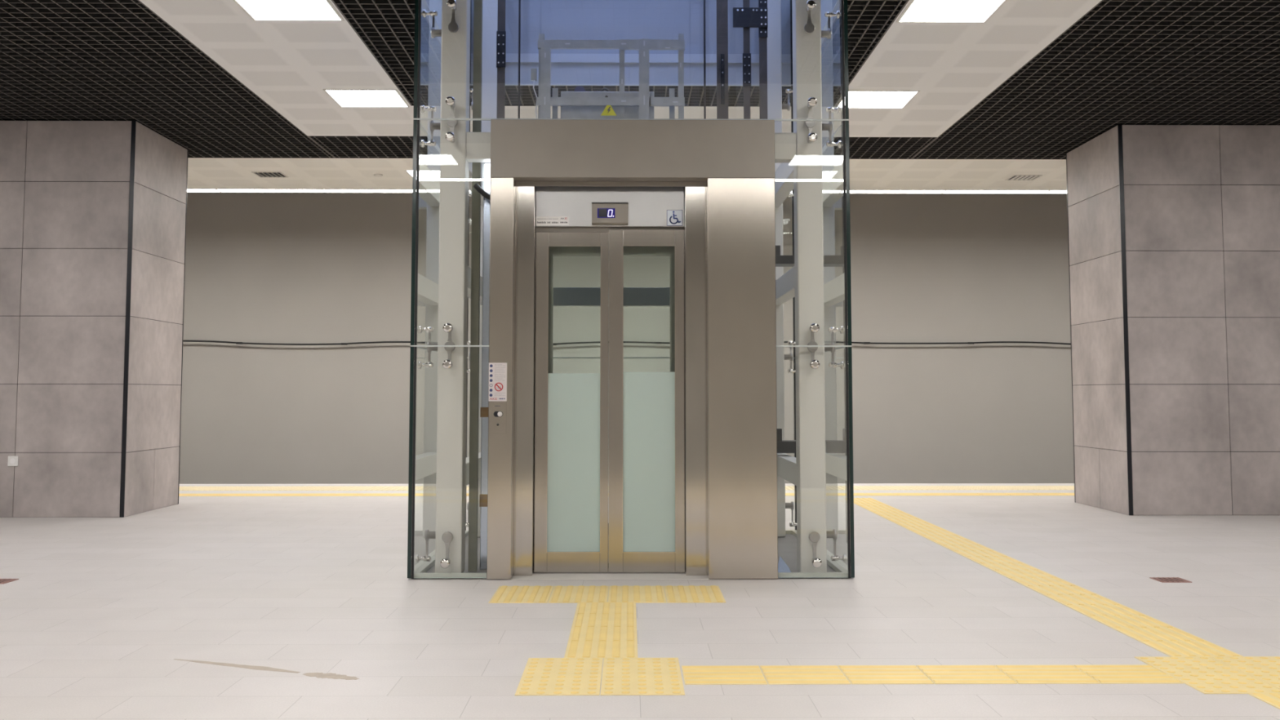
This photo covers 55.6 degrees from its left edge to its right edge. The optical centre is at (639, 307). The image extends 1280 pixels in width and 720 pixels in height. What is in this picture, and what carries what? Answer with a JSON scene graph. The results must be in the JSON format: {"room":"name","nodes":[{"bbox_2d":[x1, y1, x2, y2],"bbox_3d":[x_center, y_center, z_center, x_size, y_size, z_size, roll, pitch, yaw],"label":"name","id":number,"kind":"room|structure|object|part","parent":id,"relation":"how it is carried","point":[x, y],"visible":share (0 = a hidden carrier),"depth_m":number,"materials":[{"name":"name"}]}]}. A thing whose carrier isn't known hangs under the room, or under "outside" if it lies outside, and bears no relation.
{"room":"railway station","nodes":[
{"label":"railway station","id":0,"kind":"room"},
{"bbox_2d":[139,0,1102,137],"bbox_3d":[-0.122,-1.923,7.674,5.998,0.030,7.796,0,-4,-1],"label":"ceiling","id":1,"kind":"structure","parent":0,"point":[953,67],"depth_m":8.98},
{"bbox_2d":[233,0,344,21],"bbox_3d":[-2.235,-1.905,7.670,0.594,0.006,0.594,0,-4,-1],"label":"recessed light","id":2,"kind":"object","parent":1,"relation":"in","point":[257,10],"visible":1,"depth_m":7.75,"materials":[{"name":"white plastic"}]},
{"bbox_2d":[323,88,409,107],"bbox_3d":[-2.256,-1.734,10.063,0.594,0.006,0.594,0,-4,-1],"label":"recessed light","id":3,"kind":"object","parent":1,"relation":"in","point":[375,98],"visible":1,"depth_m":10.05,"materials":[{"name":"white plastic"}]},
{"bbox_2d":[848,90,919,108],"bbox_3d":[1.964,-1.731,10.102,0.594,0.006,0.594,0,-4,-1],"label":"recessed light","id":4,"kind":"object","parent":1,"relation":"in","point":[857,99],"visible":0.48,"depth_m":10.08,"materials":[{"name":"white plastic"}]},
{"bbox_2d":[896,0,1007,22],"bbox_3d":[1.986,-1.903,7.708,0.594,0.006,0.594,0,-4,-1],"label":"recessed light","id":5,"kind":"object","parent":1,"relation":"in","point":[917,11],"visible":1,"depth_m":7.76,"materials":[{"name":"white plastic"}]},
{"bbox_2d":[179,191,1074,484],"bbox_3d":[-0.161,0.359,17.719,19.000,6.450,0.200,0,-4,-1],"label":"wall","id":6,"kind":"structure","parent":0,"point":[275,268],"depth_m":17.61,"materials":[{"name":"beige paint"}]},
{"bbox_2d":[182,340,1071,345],"bbox_3d":[-0.159,0.509,17.547,18.801,0.075,0.121,0,-4,-1],"label":"cable","id":7,"kind":"object","parent":6,"relation":"attached to","point":[215,341],"visible":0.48,"depth_m":17.49,"materials":[{"name":"black plastic"}]},
{"bbox_2d":[186,157,1066,190],"bbox_3d":[-0.123,-1.492,13.691,19.000,0.030,2.100,0,-4,-1],"label":"ceiling","id":8,"kind":"structure","parent":0,"point":[202,172],"depth_m":13.44,"materials":[{"name":"beige paint"}]},
{"bbox_2d":[186,188,221,192],"bbox_3d":[-5.681,-1.423,14.578,1.239,0.042,0.220,0,-4,-1],"label":"lamp","id":9,"kind":"object","parent":8,"relation":"attached to","point":[188,190],"visible":0.38,"depth_m":14.58,"materials":[{"name":"white plastic"}]},
{"bbox_2d":[186,189,218,191],"bbox_3d":[-5.681,-1.411,14.572,1.227,0.005,0.192,0,-4,-1],"label":"diffuser","id":10,"kind":"object","parent":9,"relation":"attached to","point":[188,190],"depth_m":14.58,"materials":[{"name":"white plastic"}]},
{"bbox_2d":[251,171,288,177],"bbox_3d":[-4.122,-1.481,13.534,0.320,0.014,0.320,0,-4,-1],"label":"ceiling vent","id":11,"kind":"object","parent":8,"relation":"in","point":[260,174],"visible":1,"depth_m":13.53,"materials":[{"name":"white metal"}]},
{"bbox_2d":[216,188,324,192],"bbox_3d":[-4.434,-1.422,14.589,1.239,0.042,0.220,0,-4,-1],"label":"lamp","id":12,"kind":"object","parent":8,"relation":"attached to","point":[223,190],"visible":0.98,"depth_m":14.58,"materials":[{"name":"white plastic"}]},
{"bbox_2d":[217,189,322,191],"bbox_3d":[-4.434,-1.410,14.583,1.227,0.005,0.192,0,-4,-1],"label":"diffuser","id":13,"kind":"object","parent":12,"relation":"attached to","point":[221,190],"depth_m":14.58,"materials":[{"name":"white plastic"}]},
{"bbox_2d":[320,188,412,192],"bbox_3d":[-3.188,-1.421,14.600,1.239,0.042,0.220,0,-4,-1],"label":"lamp","id":14,"kind":"object","parent":8,"relation":"attached to","point":[326,190],"visible":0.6,"depth_m":14.58,"materials":[{"name":"white plastic"}]},
{"bbox_2d":[322,189,412,191],"bbox_3d":[-3.188,-1.409,14.595,1.227,0.005,0.192,0,-4,-1],"label":"diffuser","id":15,"kind":"object","parent":14,"relation":"attached to","point":[325,190],"depth_m":14.58,"materials":[{"name":"white plastic"}]},
{"bbox_2d":[373,173,382,177],"bbox_3d":[-2.922,-1.476,13.554,0.100,0.022,0.100,0,-4,-1],"label":"smoke detector","id":16,"kind":"object","parent":8,"relation":"attached to","point":[375,175],"visible":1,"depth_m":13.52,"materials":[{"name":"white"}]},
{"bbox_2d":[404,169,413,177],"bbox_3d":[-2.277,-1.483,13.570,0.594,0.006,0.594,0,-4,-1],"label":"recessed light","id":17,"kind":"object","parent":8,"relation":"in","point":[410,172],"visible":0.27,"depth_m":13.37,"materials":[{"name":"white plastic"}]},
{"bbox_2d":[849,189,946,193],"bbox_3d":[3.046,-1.417,14.657,1.239,0.042,0.220,0,-4,-1],"label":"lamp","id":18,"kind":"object","parent":8,"relation":"attached to","point":[851,191],"visible":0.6,"depth_m":14.64,"materials":[{"name":"white plastic"}]},
{"bbox_2d":[849,190,943,192],"bbox_3d":[3.046,-1.405,14.651,1.227,0.005,0.192,0,-4,-1],"label":"diffuser","id":19,"kind":"object","parent":18,"relation":"attached to","point":[851,191],"depth_m":14.64,"materials":[{"name":"white plastic"}]},
{"bbox_2d":[942,189,1049,193],"bbox_3d":[4.292,-1.416,14.668,1.239,0.042,0.220,0,-4,-1],"label":"lamp","id":20,"kind":"object","parent":8,"relation":"attached to","point":[947,191],"visible":0.98,"depth_m":14.64,"materials":[{"name":"white"}]},
{"bbox_2d":[944,191,1046,193],"bbox_3d":[4.292,-1.404,14.662,1.227,0.005,0.192,0,-4,-1],"label":"diffuser","id":21,"kind":"object","parent":20,"relation":"attached to","point":[945,192],"depth_m":14.70,"materials":[{"name":"white plastic"}]},
{"bbox_2d":[1004,174,1042,181],"bbox_3d":[4.337,-1.467,13.730,0.320,0.014,0.320,0,-4,-1],"label":"ceiling vent","id":22,"kind":"object","parent":8,"relation":"in","point":[1015,177],"visible":1,"depth_m":13.71,"materials":[{"name":"white metal"}]},
{"bbox_2d":[1044,190,1066,194],"bbox_3d":[5.539,-1.415,14.680,1.239,0.042,0.220,0,-4,-1],"label":"lamp","id":23,"kind":"object","parent":8,"relation":"attached to","point":[1064,192],"visible":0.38,"depth_m":14.70,"materials":[{"name":"white"}]},
{"bbox_2d":[1045,191,1066,193],"bbox_3d":[5.539,-1.403,14.674,1.227,0.005,0.192,0,-4,-1],"label":"diffuser","id":24,"kind":"object","parent":23,"relation":"attached to","point":[1049,192],"depth_m":14.70,"materials":[{"name":"white plastic"}]},
{"bbox_2d":[0,483,1279,719],"bbox_3d":[-0.068,1.691,7.415,19.000,0.181,14.435,0,-4,-1],"label":"floor","id":25,"kind":"structure","parent":0,"point":[197,607],"depth_m":5.88,"materials":[{"name":"tile"}]},
{"bbox_2d":[0,578,18,583],"bbox_3d":[-3.684,1.566,6.953,0.170,0.004,0.170,0,-4,-1],"label":"floor drain","id":26,"kind":"object","parent":25,"relation":"on","point":[2,580],"visible":1,"depth_m":6.98,"materials":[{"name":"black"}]},
{"bbox_2d":[0,120,188,517],"bbox_3d":[-5.915,0.124,11.361,2.803,3.512,1.297,0,-4,-1],"label":"pillar","id":27,"kind":"structure","parent":25,"relation":"on","point":[93,213],"depth_m":10.78,"materials":[{"name":"grey tile"}]},
{"bbox_2d":[7,456,18,466],"bbox_3d":[-5.486,1.341,10.624,0.088,0.088,0.016,0,-4,-1],"label":"wall socket","id":28,"kind":"object","parent":27,"relation":"attached to","point":[12,460],"visible":1,"depth_m":10.62,"materials":[{"name":"white plastic"}]},
{"bbox_3d":[-4.526,0.079,10.732,0.037,3.512,0.010,0,-4,-1],"label":"corner trim","id":29,"kind":"part","parent":27,"relation":"part of","materials":[{"name":"black metal"}]},
{"bbox_3d":[-4.524,0.170,12.015,0.009,3.512,0.011,0,-4,-1],"label":"corner trim","id":30,"kind":"part","parent":27,"relation":"part of","materials":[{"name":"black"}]},
{"bbox_2d":[178,485,408,490],"bbox_3d":[-3.877,2.059,13.854,2.996,0.006,0.596,0,-4,-1],"label":"floor","id":31,"kind":"structure","parent":25,"relation":"on","point":[331,488],"depth_m":13.81,"materials":[{"name":"beige tile"}]},
{"bbox_2d":[178,493,408,496],"bbox_3d":[-3.719,1.995,12.957,2.697,0.006,0.297,0,-4,-1],"label":"tactile paving","id":32,"kind":"structure","parent":25,"relation":"on","point":[309,494],"depth_m":12.89,"materials":[{"name":"yellow tile"}]},
{"bbox_2d":[407,0,854,578],"bbox_3d":[-0.061,-0.836,8.359,2.595,4.996,2.284,0,-4,-1],"label":"shaft","id":33,"kind":"object","parent":25,"relation":"on","point":[812,160],"depth_m":7.36,"materials":[{"name":"clear glass"}]},
{"bbox_3d":[-1.347,0.979,8.217,0.022,1.341,2.284,0,-4,-1],"label":"glass pane","id":34,"kind":"part","parent":33,"relation":"part of","materials":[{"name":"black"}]},
{"bbox_3d":[-1.347,-0.368,8.314,0.022,1.343,2.284,0,-4,-1],"label":"glass pane","id":35,"kind":"part","parent":33,"relation":"part of","materials":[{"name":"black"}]},
{"bbox_3d":[-1.347,-1.439,8.390,0.022,0.788,2.284,0,-4,-1],"label":"glass pane","id":36,"kind":"part","parent":33,"relation":"part of","materials":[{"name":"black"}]},
{"bbox_3d":[-1.347,-2.509,8.467,0.022,1.342,2.284,0,-4,-1],"label":"glass pane","id":37,"kind":"part","parent":33,"relation":"part of","materials":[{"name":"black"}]},
{"bbox_3d":[-1.100,0.898,7.090,0.424,1.341,0.018,0,-4,-1],"label":"glass pane","id":38,"kind":"part","parent":33,"relation":"part of","materials":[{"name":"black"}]},
{"bbox_3d":[-1.100,-0.449,7.186,0.424,1.343,0.018,0,-4,-1],"label":"glass pane","id":39,"kind":"part","parent":33,"relation":"part of","materials":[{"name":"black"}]},
{"bbox_2d":[467,0,482,571],"bbox_3d":[-1.011,-0.402,7.479,0.050,3.995,0.040,0,-4,-1],"label":"post","id":40,"kind":"object","parent":33,"relation":"on","point":[477,4],"visible":1,"depth_m":7.43,"materials":[{"name":"grey metal"}]},
{"bbox_2d":[479,196,489,569],"bbox_3d":[-0.942,0.452,7.504,0.076,2.295,0.070,0,-4,-1],"label":"trunking","id":41,"kind":"object","parent":33,"relation":"attached to","point":[486,245],"visible":0.48,"depth_m":7.48,"materials":[{"name":"grey metal"}]},
{"bbox_2d":[481,163,490,196],"bbox_3d":[-0.936,-0.786,7.447,0.073,0.207,0.040,0,-4,-1],"label":"lamp","id":42,"kind":"object","parent":33,"relation":"attached to","point":[486,167],"visible":0.58,"depth_m":7.43,"materials":[{"name":"metal"}]},
{"bbox_2d":[473,182,489,199],"bbox_3d":[-0.947,-0.705,7.411,0.143,0.114,0.034,0,-4,-1],"label":"hose","id":43,"kind":"object","parent":42,"relation":"attached to","point":[476,186],"visible":0.67,"depth_m":7.40,"materials":[{"name":"black rubber"}]},
{"bbox_2d":[496,0,506,118],"bbox_3d":[-0.977,-0.830,8.493,0.065,4.995,0.078,0,-4,-1],"label":"rail","id":44,"kind":"object","parent":33,"relation":"attached to","point":[500,33],"visible":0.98,"depth_m":8.53,"materials":[{"name":"black metal"}]},
{"bbox_3d":[-0.976,-1.817,8.537,0.065,0.260,0.012,0,-4,-1],"label":"splice plate","id":45,"kind":"part","parent":44,"relation":"part of","materials":[{"name":"black metal"}]},
{"bbox_2d":[530,33,706,373],"bbox_3d":[-0.192,-0.062,8.244,1.366,3.424,1.560,0,-4,-1],"label":"car","id":46,"kind":"object","parent":33,"relation":"on","point":[580,103],"visible":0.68,"depth_m":7.88,"materials":[{"name":"metal"}]},
{"bbox_2d":[517,0,520,118],"bbox_3d":[-0.848,-2.081,8.563,0.014,2.490,0.014,0,-4,-1],"label":"rope","id":47,"kind":"object","parent":46,"relation":"attached to","point":[519,3],"visible":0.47,"depth_m":8.54,"materials":[{"name":"grey"}]},
{"bbox_3d":[-0.643,-1.331,7.935,0.040,0.925,0.030,0,-4,-1],"label":"guard post","id":48,"kind":"part","parent":46,"relation":"part of","materials":[{"name":"metal"}]},
{"bbox_3d":[-0.613,-1.281,7.867,0.065,0.815,0.030,0,-4,-1],"label":"guard post","id":49,"kind":"part","parent":46,"relation":"part of","materials":[{"name":"metal"}]},
{"bbox_3d":[-0.559,-1.155,7.983,0.035,0.580,0.030,0,-4,-1],"label":"box post","id":50,"kind":"part","parent":46,"relation":"part of","materials":[{"name":"metal"}]},
{"bbox_3d":[-0.400,-1.714,7.904,0.529,0.053,0.030,0,-4,-1],"label":"guard rail","id":51,"kind":"part","parent":46,"relation":"part of","materials":[{"name":"metal"}]},
{"bbox_3d":[-0.301,-1.337,7.878,0.740,0.052,0.030,0,-4,-1],"label":"guard rail","id":52,"kind":"part","parent":46,"relation":"part of","materials":[{"name":"metal"}]},
{"bbox_2d":[600,105,616,115],"bbox_3d":[-0.203,-1.277,7.854,0.104,0.068,0.003,0,-4,-1],"label":"warning sign","id":53,"kind":"object","parent":46,"relation":"attached to","point":[608,111],"visible":1,"depth_m":7.85,"materials":[{"name":"yellow plastic"}]},
{"bbox_3d":[-0.118,-1.284,7.936,0.034,0.830,0.030,0,-4,-1],"label":"guard post","id":54,"kind":"part","parent":46,"relation":"part of","materials":[{"name":"metal"}]},
{"bbox_3d":[0.026,-1.311,7.875,0.066,0.875,0.030,0,-4,-1],"label":"guard post","id":55,"kind":"part","parent":46,"relation":"part of","materials":[{"name":"metal"}]},
{"bbox_3d":[0.078,-1.713,7.909,0.427,0.062,0.030,0,-4,-1],"label":"guard rail","id":56,"kind":"part","parent":46,"relation":"part of","materials":[{"name":"metal"}]},
{"bbox_3d":[0.175,-1.338,7.883,0.229,0.054,0.030,0,-4,-1],"label":"guard rail","id":57,"kind":"part","parent":46,"relation":"part of","materials":[{"name":"metal"}]},
{"bbox_3d":[0.211,-1.155,7.990,0.035,0.580,0.030,0,-4,-1],"label":"box post","id":58,"kind":"part","parent":46,"relation":"part of","materials":[{"name":"metal"}]},
{"bbox_3d":[0.269,-1.333,7.943,0.036,0.930,0.030,0,-4,-1],"label":"guard post","id":59,"kind":"part","parent":46,"relation":"part of","materials":[{"name":"metal"}]},
{"bbox_2d":[703,0,706,119],"bbox_3d":[0.456,-2.080,8.575,0.014,2.490,0.014,0,-4,-1],"label":"rope","id":60,"kind":"object","parent":46,"relation":"attached to","point":[704,69],"visible":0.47,"depth_m":8.54,"materials":[{"name":"grey"}]},
{"bbox_3d":[-0.071,-2.427,9.609,2.523,1.342,0.018,0,-4,-1],"label":"glass pane","id":61,"kind":"part","parent":33,"relation":"part of","materials":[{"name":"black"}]},
{"bbox_3d":[-0.071,-0.286,9.455,2.523,1.343,0.018,0,-4,-1],"label":"glass pane","id":62,"kind":"part","parent":33,"relation":"part of","materials":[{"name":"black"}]},
{"bbox_3d":[-0.071,1.060,9.359,2.523,1.341,0.018,0,-4,-1],"label":"glass pane","id":63,"kind":"part","parent":33,"relation":"part of","materials":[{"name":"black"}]},
{"bbox_3d":[-0.051,-1.519,7.272,2.523,0.788,0.018,0,-4,-1],"label":"glass pane","id":64,"kind":"part","parent":33,"relation":"part of","materials":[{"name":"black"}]},
{"bbox_2d":[487,119,777,579],"bbox_3d":[-0.044,0.237,7.255,1.687,2.698,0.296,0,-4,-1],"label":"entrance","id":65,"kind":"object","parent":33,"relation":"attached to","point":[688,489],"visible":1,"depth_m":7.21,"materials":[{"name":"silver metal"}]},
{"bbox_2d":[488,362,506,400],"bbox_3d":[-0.831,0.434,7.096,0.106,0.224,0.003,0,-4,-1],"label":"notice","id":66,"kind":"object","parent":65,"relation":"attached to","point":[497,371],"visible":1,"depth_m":7.10,"materials":[{"name":"white paper"}]},
{"bbox_3d":[-0.831,0.642,7.082,0.100,0.190,0.002,0,-4,-1],"label":"call panel","id":67,"kind":"part","parent":65,"relation":"part of","materials":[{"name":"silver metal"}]},
{"bbox_2d":[535,216,568,225],"bbox_3d":[-0.533,-0.528,7.396,0.201,0.056,0.003,0,-4,-1],"label":"sticker","id":68,"kind":"object","parent":65,"relation":"attached to","point":[540,220],"visible":1,"depth_m":7.40,"materials":[{"name":"white paper"}]},
{"bbox_3d":[-0.412,0.561,7.341,0.443,2.048,0.028,0,-4,-1],"label":"door panel","id":69,"kind":"part","parent":65,"relation":"part of","materials":[{"name":"clear glass"}]},
{"bbox_3d":[-0.175,1.582,7.164,1.142,0.002,0.280,0,-4,-1],"label":"sill","id":70,"kind":"part","parent":65,"relation":"part of","materials":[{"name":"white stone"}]},
{"bbox_2d":[591,202,628,225],"bbox_3d":[-0.183,-0.572,7.387,0.222,0.136,0.032,0,-4,-1],"label":"indicator","id":71,"kind":"object","parent":65,"relation":"attached to","point":[602,213],"visible":1,"depth_m":7.37,"materials":[{"name":"silver metal"}]},
{"bbox_3d":[0.040,0.553,7.341,0.458,2.064,0.028,0,-4,-1],"label":"door panel","id":72,"kind":"part","parent":65,"relation":"part of","materials":[{"name":"clear glass"}]},
{"bbox_2d":[666,209,682,226],"bbox_3d":[0.212,-0.548,7.404,0.097,0.098,0.004,0,-4,-1],"label":"accessibility sign","id":73,"kind":"object","parent":65,"relation":"attached to","point":[674,217],"visible":1,"depth_m":7.40,"materials":[{"name":"white plastic"}]},
{"bbox_2d":[716,0,728,119],"bbox_3d":[0.586,-0.830,8.501,0.072,4.995,0.076,-3,-5,35],"label":"rail","id":74,"kind":"object","parent":33,"relation":"attached to","point":[722,5],"visible":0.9,"depth_m":8.55,"materials":[{"name":"black metal"}]},
{"bbox_3d":[0.581,-1.607,8.536,0.030,0.360,0.012,0,-4,-1],"label":"splice plate","id":75,"kind":"part","parent":74,"relation":"part of","materials":[{"name":"black metal"}]},
{"bbox_2d":[742,0,751,119],"bbox_3d":[0.788,-0.800,8.909,0.062,4.995,0.078,0,-4,-1],"label":"rail","id":76,"kind":"object","parent":33,"relation":"attached to","point":[746,31],"visible":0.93,"depth_m":8.95,"materials":[{"name":"black metal"}]},
{"bbox_3d":[0.788,-1.752,8.950,0.062,0.250,0.012,0,-4,-1],"label":"splice plate","id":77,"kind":"part","parent":76,"relation":"part of","materials":[{"name":"black metal"}]},
{"bbox_2d":[758,0,767,119],"bbox_3d":[0.910,-0.800,8.910,0.065,4.995,0.078,0,-4,-1],"label":"rail","id":78,"kind":"object","parent":33,"relation":"attached to","point":[762,32],"visible":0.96,"depth_m":8.96,"materials":[{"name":"black metal"}]},
{"bbox_2d":[733,7,768,27],"bbox_3d":[0.814,-2.142,8.957,0.256,0.148,0.026,0,-4,-1],"label":"bracket","id":79,"kind":"object","parent":78,"relation":"attached to","point":[743,17],"visible":1,"depth_m":8.95,"materials":[{"name":"black metal"}]},
{"bbox_3d":[0.910,-2.146,8.979,0.065,0.300,0.012,0,-4,-1],"label":"splice plate","id":80,"kind":"part","parent":78,"relation":"part of","materials":[{"name":"black metal"}]},
{"bbox_3d":[0.910,-0.800,8.919,0.058,4.995,0.060,0,-4,-1],"label":"rail","id":81,"kind":"part","parent":78,"relation":"part of","materials":[{"name":"grey metal"}]},
{"bbox_2d":[777,555,791,572],"bbox_3d":[0.856,1.524,7.170,0.090,0.110,0.035,0,-4,7],"label":"plastic film","id":82,"kind":"object","parent":33,"relation":"on","point":[782,566],"visible":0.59,"depth_m":7.17,"materials":[{"name":"blue plastic"}]},
{"bbox_3d":[1.028,-0.368,8.678,0.188,0.130,0.200,0,-4,-1],"label":"rail bracket","id":83,"kind":"part","parent":33,"relation":"part of","materials":[{"name":"metal"}]},
{"bbox_3d":[1.028,-0.334,8.676,0.188,0.060,0.200,0,-4,-1],"label":"arm","id":84,"kind":"part","parent":33,"relation":"part of","materials":[{"name":"black metal"}]},
{"bbox_3d":[1.028,0.938,8.585,0.188,0.170,0.200,0,-4,-1],"label":"rail bracket","id":85,"kind":"part","parent":33,"relation":"part of","materials":[{"name":"grey metal"}]},
{"bbox_3d":[1.028,0.981,8.582,0.188,0.084,0.200,0,-4,-1],"label":"arm","id":86,"kind":"part","parent":33,"relation":"part of","materials":[{"name":"black metal"}]},
{"bbox_3d":[1.006,-0.447,7.205,0.409,1.343,0.018,0,-4,-1],"label":"glass pane","id":87,"kind":"part","parent":33,"relation":"part of","materials":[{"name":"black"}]},
{"bbox_3d":[1.006,0.899,7.109,0.409,1.341,0.018,0,-4,-1],"label":"glass pane","id":88,"kind":"part","parent":33,"relation":"part of","materials":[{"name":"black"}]},
{"bbox_3d":[1.226,-2.507,8.491,0.022,1.342,2.284,0,-4,-1],"label":"glass pane","id":89,"kind":"part","parent":33,"relation":"part of","materials":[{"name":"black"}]},
{"bbox_3d":[1.226,-1.437,8.414,0.022,0.788,2.284,0,-4,-1],"label":"glass pane","id":90,"kind":"part","parent":33,"relation":"part of","materials":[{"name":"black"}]},
{"bbox_3d":[1.226,-0.366,8.337,0.022,1.343,2.284,0,-4,-1],"label":"glass pane","id":91,"kind":"part","parent":33,"relation":"part of","materials":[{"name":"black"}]},
{"bbox_3d":[1.226,0.980,8.241,0.022,1.341,2.284,0,-4,-1],"label":"glass pane","id":92,"kind":"part","parent":33,"relation":"part of","materials":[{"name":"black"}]},
{"bbox_2d":[785,485,794,490],"bbox_3d":[1.522,2.063,13.903,0.597,0.006,0.597,0,-4,-1],"label":"floor","id":93,"kind":"structure","parent":25,"relation":"on","point":[787,487],"depth_m":13.87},
{"bbox_2d":[785,493,794,495],"bbox_3d":[1.681,1.999,13.006,0.297,0.006,0.297,0,-4,-1],"label":"floor","id":94,"kind":"structure","parent":25,"relation":"on","point":[786,494],"depth_m":12.99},
{"bbox_2d":[488,497,1279,709],"bbox_3d":[0.896,1.660,8.280,3.386,0.006,8.527,0,-4,-1],"label":"tactile paving","id":95,"kind":"structure","parent":25,"relation":"on","point":[540,676],"depth_m":4.81,"materials":[{"name":"yellow tile"}]},
{"bbox_2d":[853,485,1074,489],"bbox_3d":[3.922,2.064,13.924,2.996,0.006,0.596,0,-4,-1],"label":"floor","id":96,"kind":"structure","parent":25,"relation":"on","point":[908,487],"depth_m":13.93,"materials":[{"name":"beige tile"}]},
{"bbox_2d":[853,493,1074,495],"bbox_3d":[3.481,2.000,13.023,2.697,0.006,0.297,0,-4,-1],"label":"tactile paving","id":97,"kind":"structure","parent":25,"relation":"on","point":[1037,494],"depth_m":13.01,"materials":[{"name":"yellow tile"}]},
{"bbox_2d":[1149,577,1191,582],"bbox_3d":[3.061,1.570,7.004,0.170,0.004,0.170,0,-4,-1],"label":"floor drain","id":98,"kind":"object","parent":25,"relation":"on","point":[1163,580],"visible":1,"depth_m":6.99,"materials":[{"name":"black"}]},
{"bbox_2d":[1066,124,1279,515],"bbox_3d":[5.731,0.138,11.557,2.803,3.512,1.317,0,-4,-1],"label":"pillar","id":99,"kind":"structure","parent":25,"relation":"on","point":[1174,230],"depth_m":10.94,"materials":[{"name":"grey"}]},
{"bbox_3d":[4.329,0.183,12.195,0.009,3.512,0.011,0,-4,-1],"label":"corner trim","id":100,"kind":"part","parent":99,"relation":"part of","materials":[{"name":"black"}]},
{"bbox_3d":[4.354,0.090,10.893,0.037,3.512,0.010,0,-4,-1],"label":"corner trim","id":101,"kind":"part","parent":99,"relation":"part of","materials":[{"name":"black"}]},
{"bbox_2d":[0,0,1279,159],"bbox_3d":[-0.068,-1.929,7.677,19.000,0.042,9.960,0,-4,-1],"label":"grid","id":102,"kind":"object","parent":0,"point":[1123,62],"visible":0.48,"depth_m":9.51,"materials":[{"name":"grey metal"}]},
{"bbox_2d":[471,0,791,84],"bbox_3d":[-0.060,-2.218,8.465,2.670,0.731,2.410,0,-4,-1],"label":"lining","id":103,"kind":"object","parent":102,"relation":"attached to","point":[558,20],"visible":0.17,"depth_m":9.65,"materials":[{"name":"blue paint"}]}
]}

